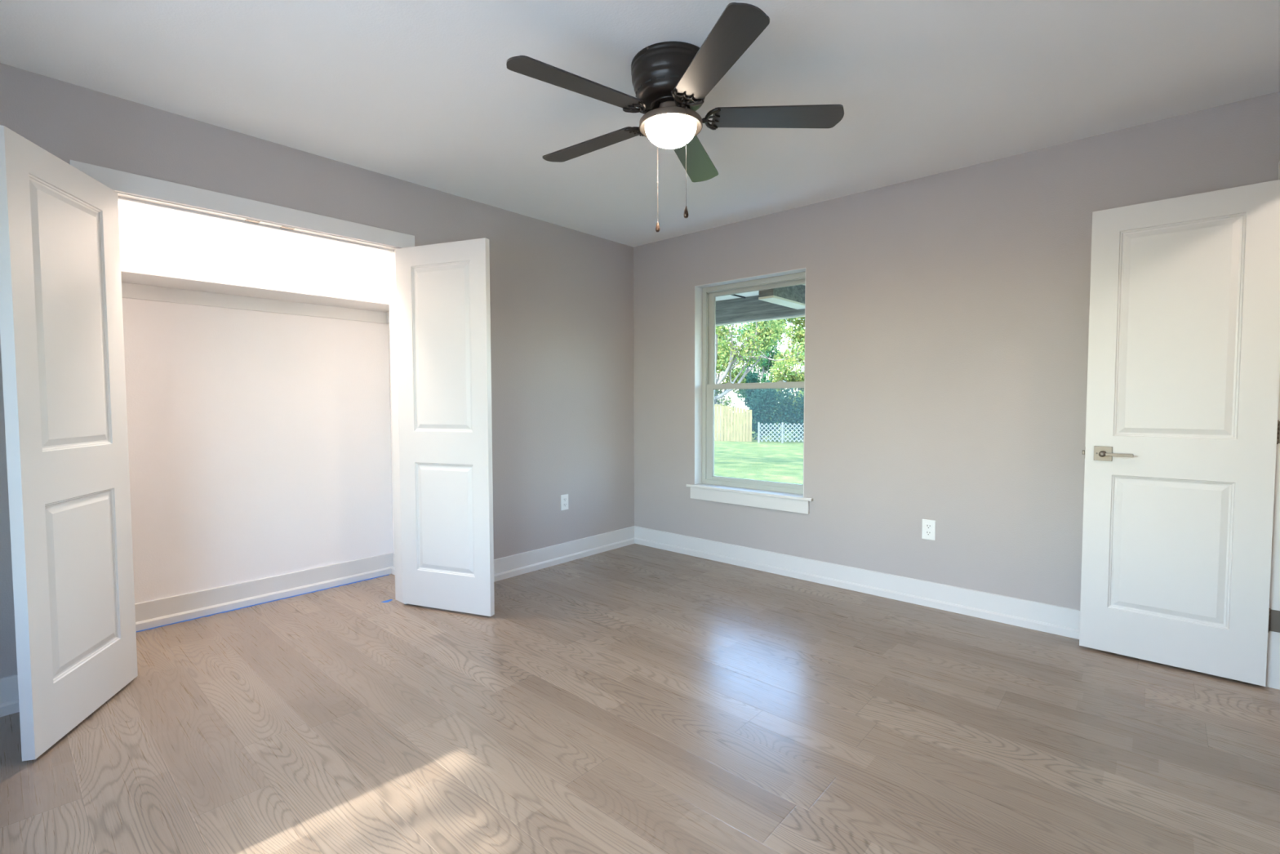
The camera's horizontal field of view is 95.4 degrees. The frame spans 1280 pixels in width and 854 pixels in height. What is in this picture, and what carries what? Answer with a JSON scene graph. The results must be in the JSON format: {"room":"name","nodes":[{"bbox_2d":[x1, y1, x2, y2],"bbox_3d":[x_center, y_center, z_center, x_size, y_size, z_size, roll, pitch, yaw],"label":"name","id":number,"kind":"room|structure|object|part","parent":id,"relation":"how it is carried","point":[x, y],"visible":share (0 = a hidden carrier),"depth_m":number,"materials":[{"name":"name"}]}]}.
{"room":"empty bedroom","nodes":[
{"label":"empty bedroom","id":0,"kind":"room"},
{"bbox_2d":[118,200,392,603],"bbox_3d":[-2.340,-0.183,3.359,0.100,2.440,1.970,2,3,42],"label":"wall","id":1,"kind":"structure","parent":0,"point":[260,442],"depth_m":3.37,"materials":[{"name":"white paint"}]},
{"bbox_2d":[120,267,389,324],"bbox_3d":[-2.178,-0.713,3.189,0.338,0.093,1.770,2,3,42],"label":"closet shelf","id":2,"kind":"object","parent":1,"relation":"attached to","point":[138,284],"visible":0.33,"depth_m":3.25,"materials":[{"name":"white paint"}]},
{"bbox_2d":[134,551,393,631],"bbox_3d":[-2.289,0.968,3.367,0.028,0.139,1.770,2,3,42],"label":"baseboard","id":3,"kind":"structure","parent":1,"relation":"attached to","point":[180,607],"depth_m":3.40,"materials":[{"name":"white paint"}]},
{"bbox_2d":[0,62,634,677],"bbox_3d":[-1.506,-0.182,3.272,0.115,2.440,4.250,2,3,42],"label":"wall","id":4,"kind":"structure","parent":0,"point":[562,298],"depth_m":3.87,"materials":[{"name":"beige paint"}]},
{"bbox_2d":[0,674,19,716],"bbox_3d":[-2.548,1.027,2.043,0.028,0.139,0.947,2,3,42],"label":"baseboard","id":5,"kind":"structure","parent":4,"relation":"attached to","point":[9,692],"depth_m":2.21,"materials":[{"name":"white paint"}]},
{"bbox_2d":[0,124,137,760],"bbox_3d":[-2.090,0.061,2.152,0.045,2.032,0.618,-1,3,-16],"label":"door","id":6,"kind":"structure","parent":4,"relation":"in","point":[61,317],"depth_m":2.06,"materials":[{"name":"white paint"}]},
{"bbox_3d":[-2.084,-0.385,2.124,0.035,0.923,0.397,-1,3,-16],"label":"panel","id":7,"kind":"part","parent":6,"relation":"part of","materials":[{"name":"white paint"}]},
{"bbox_3d":[-2.081,0.562,2.166,0.035,0.618,0.397,-1,3,-16],"label":"panel","id":8,"kind":"part","parent":6,"relation":"part of","materials":[{"name":"white paint"}]},
{"bbox_2d":[69,160,414,248],"bbox_3d":[-1.776,-0.011,2.876,0.018,2.136,1.425,2,3,42],"label":"trim","id":9,"kind":"structure","parent":4,"relation":"attached to","point":[120,181],"depth_m":2.71,"materials":[{"name":"white paint"}]},
{"bbox_2d":[116,191,407,604],"bbox_3d":[-1.824,0.021,2.931,0.125,2.066,1.263,2,3,42],"label":"trim","id":10,"kind":"structure","parent":4,"relation":"attached to","point":[122,197],"depth_m":3.35,"materials":[{"name":"white paint"}]},
{"bbox_3d":[-1.859,-0.987,2.792,0.032,0.003,0.056,2,3,42],"label":"catch plate","id":11,"kind":"part","parent":10,"relation":"part of","materials":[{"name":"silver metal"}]},
{"bbox_3d":[-1.760,-0.992,2.904,0.032,0.003,0.056,2,3,42],"label":"catch plate","id":12,"kind":"part","parent":10,"relation":"part of","materials":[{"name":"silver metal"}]},
{"bbox_2d":[395,237,494,616],"bbox_3d":[-1.095,0.010,3.251,0.618,2.032,0.045,1,3,21],"label":"door","id":13,"kind":"structure","parent":4,"relation":"in","point":[442,290],"depth_m":3.22,"materials":[{"name":"white paint"}]},
{"bbox_3d":[-1.089,-0.436,3.223,0.397,0.923,0.035,1,3,21],"label":"panel","id":14,"kind":"part","parent":13,"relation":"part of","materials":[{"name":"white paint"}]},
{"bbox_3d":[-1.086,0.511,3.264,0.397,0.618,0.035,1,3,21],"label":"panel","id":15,"kind":"part","parent":13,"relation":"part of","materials":[{"name":"white paint"}]},
{"bbox_2d":[493,525,634,582],"bbox_3d":[-0.668,0.929,4.152,0.028,0.139,1.900,2,3,42],"label":"baseboard","id":16,"kind":"structure","parent":4,"relation":"attached to","point":[514,565],"depth_m":4.24,"materials":[{"name":"white paint"}]},
{"bbox_2d":[560,493,568,510],"bbox_3d":[-0.554,0.553,4.280,0.007,0.114,0.071,2,3,42],"label":"wall outlet","id":17,"kind":"object","parent":4,"relation":"attached to","point":[564,498],"visible":1,"depth_m":4.27,"materials":[{"name":"white plastic"}]},
{"bbox_2d":[386,252,394,552],"bbox_3d":[-1.467,-0.206,3.833,0.573,2.440,0.100,2,3,42],"label":"wall","id":18,"kind":"structure","parent":0,"point":[387,252],"depth_m":3.98,"materials":[{"name":"white paint"}]},
{"bbox_2d":[391,552,395,574],"bbox_3d":[-1.500,0.946,3.829,0.535,0.139,0.028,2,3,42],"label":"baseboard","id":19,"kind":"structure","parent":18,"relation":"attached to","point":[393,569],"depth_m":3.99,"materials":[{"name":"white paint"}]},
{"bbox_2d":[0,543,1279,853],"bbox_3d":[0.165,1.158,1.845,6.050,0.120,4.530,2,3,42],"label":"floor","id":20,"kind":"structure","parent":0,"point":[633,698],"depth_m":2.06,"materials":[{"name":"brown wood"}]},
{"bbox_2d":[136,574,388,631],"bbox_3d":[-2.274,1.038,3.344,0.028,0.001,1.692,2,3,42],"label":"tape","id":21,"kind":"object","parent":20,"relation":"on","point":[384,575],"visible":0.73,"depth_m":3.39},
{"bbox_2d":[0,0,1279,247],"bbox_3d":[0.158,-1.415,1.732,6.050,0.150,4.530,2,3,42],"label":"ceiling","id":22,"kind":"structure","parent":0,"point":[421,92],"depth_m":2.29,"materials":[{"name":"paint"}]},
{"bbox_2d":[506,2,844,231],"bbox_3d":[0.077,-1.059,2.214,1.215,0.603,1.235,2,3,42],"label":"ceiling fan","id":23,"kind":"object","parent":22,"relation":"hanging from","point":[672,80],"visible":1,"depth_m":2.09,"materials":[{"name":"black metal"}]},
{"bbox_3d":[-0.212,-1.155,1.962,0.490,0.006,0.130,-2,13,-35],"label":"blade","id":24,"kind":"part","parent":23,"relation":"part of","materials":[{"name":"black wood"}]},
{"bbox_3d":[-0.208,-1.176,2.435,0.490,0.006,0.130,2,13,36],"label":"blade","id":25,"kind":"part","parent":23,"relation":"part of","materials":[{"name":"black wood"}]},
{"bbox_3d":[0.070,-0.973,2.315,0.006,0.329,0.006,2,3,42],"label":"pull chain","id":26,"kind":"part","parent":23,"relation":"part of","materials":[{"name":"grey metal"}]},
{"bbox_3d":[0.116,-1.099,2.198,0.194,0.072,0.194,2,3,42],"label":"lamp shade","id":27,"kind":"part","parent":23,"relation":"part of","materials":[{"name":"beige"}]},
{"bbox_3d":[0.165,-0.964,2.086,0.006,0.362,0.006,2,3,42],"label":"pull chain","id":28,"kind":"part","parent":23,"relation":"part of","materials":[{"name":"grey metal"}]},
{"bbox_3d":[0.244,-1.183,2.577,0.130,0.006,0.490,-10,-1,19],"label":"blade","id":29,"kind":"part","parent":23,"relation":"part of","materials":[{"name":"black wood"}]},
{"bbox_3d":[0.237,-1.149,1.812,0.130,0.006,0.490,9,0,-18],"label":"blade","id":30,"kind":"part","parent":23,"relation":"part of","materials":[{"name":"black wood"}]},
{"bbox_3d":[0.519,-1.167,2.192,0.490,0.006,0.130,0,-7,1],"label":"blade","id":31,"kind":"part","parent":23,"relation":"part of","materials":[{"name":"black wood"}]},
{"bbox_2d":[633,91,1279,609],"bbox_3d":[1.621,-0.197,3.426,6.050,2.440,0.140,2,3,42],"label":"wall","id":32,"kind":"structure","parent":0,"point":[947,313],"depth_m":3.27,"materials":[{"name":"beige paint"}]},
{"bbox_2d":[686,267,813,514],"bbox_3d":[0.792,-0.247,4.154,1.016,1.605,0.186,2,3,42],"label":"window","id":33,"kind":"structure","parent":32,"relation":"in","point":[784,496],"depth_m":4.35,"materials":[{"name":"white paint"}]},
{"bbox_3d":[0.772,0.458,4.160,1.016,0.020,0.122,2,3,42],"label":"sill","id":34,"kind":"part","parent":33,"relation":"part of","materials":[{"name":"white paint"}]},
{"bbox_3d":[0.837,0.053,4.190,0.858,0.736,0.024,2,3,42],"label":"sash","id":35,"kind":"part","parent":33,"relation":"part of","materials":[{"name":"clear glass"}]},
{"bbox_3d":[0.836,-0.312,4.173,0.858,0.009,0.030,2,3,42],"label":"lift rail","id":36,"kind":"part","parent":33,"relation":"part of","materials":[{"name":"grey plastic"}]},
{"bbox_3d":[0.853,-0.648,4.179,0.858,0.728,0.022,2,3,42],"label":"sash","id":37,"kind":"part","parent":33,"relation":"part of","materials":[{"name":"clear glass"}]},
{"bbox_2d":[715,284,805,325],"bbox_3d":[-0.029,-1.027,5.413,11.200,0.226,0.683,2,3,42],"label":"roof eave","id":38,"kind":"object","parent":32,"relation":"attached to","point":[786,302],"visible":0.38,"depth_m":4.82,"materials":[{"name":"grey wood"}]},
{"bbox_3d":[1.097,-0.931,4.362,0.121,0.016,0.607,2,3,42],"label":"rafter trim","id":39,"kind":"part","parent":38,"relation":"part of","materials":[{"name":"white wood"}]},
{"bbox_2d":[634,525,1079,639],"bbox_3d":[1.283,0.945,3.667,3.587,0.139,0.028,2,3,42],"label":"baseboard","id":40,"kind":"structure","parent":32,"relation":"attached to","point":[1040,616],"depth_m":3.50,"materials":[{"name":"white paint"}]},
{"bbox_2d":[921,519,935,540],"bbox_3d":[1.654,0.588,3.334,0.071,0.114,0.007,2,3,42],"label":"wall outlet","id":41,"kind":"object","parent":32,"relation":"attached to","point":[928,532],"visible":1,"depth_m":3.33,"materials":[{"name":"white plastic"}]},
{"bbox_2d":[925,523,931,528],"bbox_3d":[1.652,0.569,3.332,0.033,0.028,0.002,2,3,42],"label":"receptacle","id":42,"kind":"object","parent":41,"relation":"attached to","point":[928,526],"depth_m":3.33,"materials":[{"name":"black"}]},
{"bbox_2d":[925,530,931,535],"bbox_3d":[1.652,0.608,3.333,0.033,0.028,0.002,2,3,42],"label":"receptacle","id":43,"kind":"object","parent":41,"relation":"attached to","point":[927,532],"depth_m":3.33,"materials":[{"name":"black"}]},
{"bbox_3d":[1.272,-0.081,0.800,0.115,2.440,4.250,2,3,42],"label":"wall","id":44,"kind":"structure","parent":0,"visible":0},
{"bbox_2d":[1079,179,1279,686],"bbox_3d":[2.325,0.032,2.537,0.630,2.032,0.155,2,3,42],"label":"door","id":45,"kind":"structure","parent":44,"relation":"in","point":[1182,423],"depth_m":2.50,"materials":[{"name":"white paint"}]},
{"bbox_3d":[2.150,0.124,2.630,0.122,0.027,0.054,2,3,42],"label":"lever","id":46,"kind":"part","parent":45,"relation":"part of","materials":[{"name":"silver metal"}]},
{"bbox_3d":[2.324,0.532,2.562,0.397,0.618,0.035,2,3,42],"label":"panel","id":47,"kind":"part","parent":45,"relation":"part of","materials":[{"name":"white paint"}]},
{"bbox_3d":[2.321,-0.415,2.521,0.397,0.923,0.035,2,3,42],"label":"panel","id":48,"kind":"part","parent":45,"relation":"part of","materials":[{"name":"white paint"}]},
{"bbox_2d":[1265,374,1279,689],"bbox_3d":[2.405,0.045,2.078,0.115,2.069,0.657,2,3,42],"label":"trim","id":49,"kind":"structure","parent":44,"relation":"attached to","point":[1273,664],"depth_m":2.36,"materials":[{"name":"white paint"}]},
{"bbox_3d":[2.588,0.789,2.364,0.041,0.089,0.003,2,3,42],"label":"hinge plate","id":50,"kind":"part","parent":49,"relation":"part of","materials":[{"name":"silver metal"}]},
{"bbox_3d":[2.586,0.022,2.330,0.041,0.089,0.003,2,3,42],"label":"hinge plate","id":51,"kind":"part","parent":49,"relation":"part of","materials":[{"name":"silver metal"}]},
{"bbox_2d":[1277,160,1279,179],"bbox_3d":[2.360,0.004,2.127,0.018,2.148,0.805,2,3,42],"label":"trim","id":52,"kind":"structure","parent":44,"relation":"attached to","point":[1279,161],"depth_m":2.37,"materials":[{"name":"white paint"}]},
{"label":"outside","id":53,"kind":"structure","parent":0,"visible":0},
{"bbox_2d":[714,413,803,484],"bbox_3d":[25.435,-0.650,56.022,90.000,0.950,110.000,2,3,42],"label":"ground","id":54,"kind":"structure","parent":53,"point":[771,461],"depth_m":16.57,"materials":[{"name":"green plant"}]},
{"bbox_2d":[714,324,746,430],"bbox_3d":[4.326,-3.222,35.633,4.214,7.888,4.773,-2,3,-29],"label":"leafy tree","id":55,"kind":"object","parent":54,"relation":"on","point":[721,366],"visible":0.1,"depth_m":34.70,"materials":[{"name":"green plant"}]},
{"bbox_2d":[714,404,752,441],"bbox_3d":[4.723,-0.226,29.953,2.106,1.949,0.061,0,3,-1],"label":"fence","id":56,"kind":"object","parent":54,"relation":"on","point":[737,417],"visible":0.84,"depth_m":29.92,"materials":[{"name":"brown wood"}]},
{"bbox_2d":[714,319,804,400],"bbox_3d":[2.051,-1.408,14.359,4.083,4.812,2.978,0,3,-2],"label":"tree","id":57,"kind":"object","parent":54,"relation":"on","point":[756,338],"visible":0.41,"depth_m":14.11,"materials":[{"name":"green plant"}]},
{"bbox_2d":[742,371,777,439],"bbox_3d":[6.537,-1.169,32.221,1.918,3.934,2.011,2,3,42],"label":"shrub","id":58,"kind":"object","parent":54,"relation":"on","point":[751,378],"visible":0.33,"depth_m":31.96,"materials":[{"name":"green plant"}]},
{"bbox_2d":[733,319,790,423],"bbox_3d":[8.048,-3.779,38.606,4.331,8.733,5.215,2,3,42],"label":"leafy tree","id":59,"kind":"object","parent":54,"relation":"on","point":[766,363],"visible":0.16,"depth_m":38.43,"materials":[{"name":"green plant"}]},
{"bbox_2d":[747,379,804,440],"bbox_3d":[9.319,-0.848,29.884,7.524,3.280,1.133,0,3,9],"label":"ivy hedge","id":60,"kind":"object","parent":54,"relation":"on","point":[764,406],"visible":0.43,"depth_m":30.09,"materials":[{"name":"green plant"}]},
{"bbox_2d":[757,422,804,443],"bbox_3d":[7.622,0.295,28.721,3.540,1.050,0.090,0,3,10],"label":"lattice fence","id":61,"kind":"object","parent":54,"relation":"on","point":[782,430],"visible":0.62,"depth_m":28.82,"materials":[{"name":"white wood"}]},
{"bbox_3d":[5.922,0.287,29.011,0.090,1.050,0.090,0,3,10],"label":"post","id":62,"kind":"part","parent":61,"relation":"part of","materials":[{"name":"white wood"}]},
{"bbox_3d":[6.488,0.270,28.913,1.078,0.928,0.032,0,3,10],"label":"lattice panel","id":63,"kind":"part","parent":61,"relation":"part of","materials":[{"name":"white wood"}]},
{"bbox_3d":[7.055,0.293,28.817,0.090,1.050,0.090,0,3,10],"label":"post","id":64,"kind":"part","parent":61,"relation":"part of","materials":[{"name":"white wood"}]},
{"bbox_3d":[7.622,0.275,28.720,1.078,0.928,0.032,0,3,10],"label":"lattice panel","id":65,"kind":"part","parent":61,"relation":"part of","materials":[{"name":"white wood"}]},
{"bbox_2d":[768,316,804,439],"bbox_3d":[9.461,-3.367,34.442,4.192,8.268,4.033,0,3,14],"label":"leafy tree","id":66,"kind":"object","parent":54,"relation":"on","point":[788,375],"visible":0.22,"depth_m":33.91,"materials":[{"name":"green plant"}]}
]}

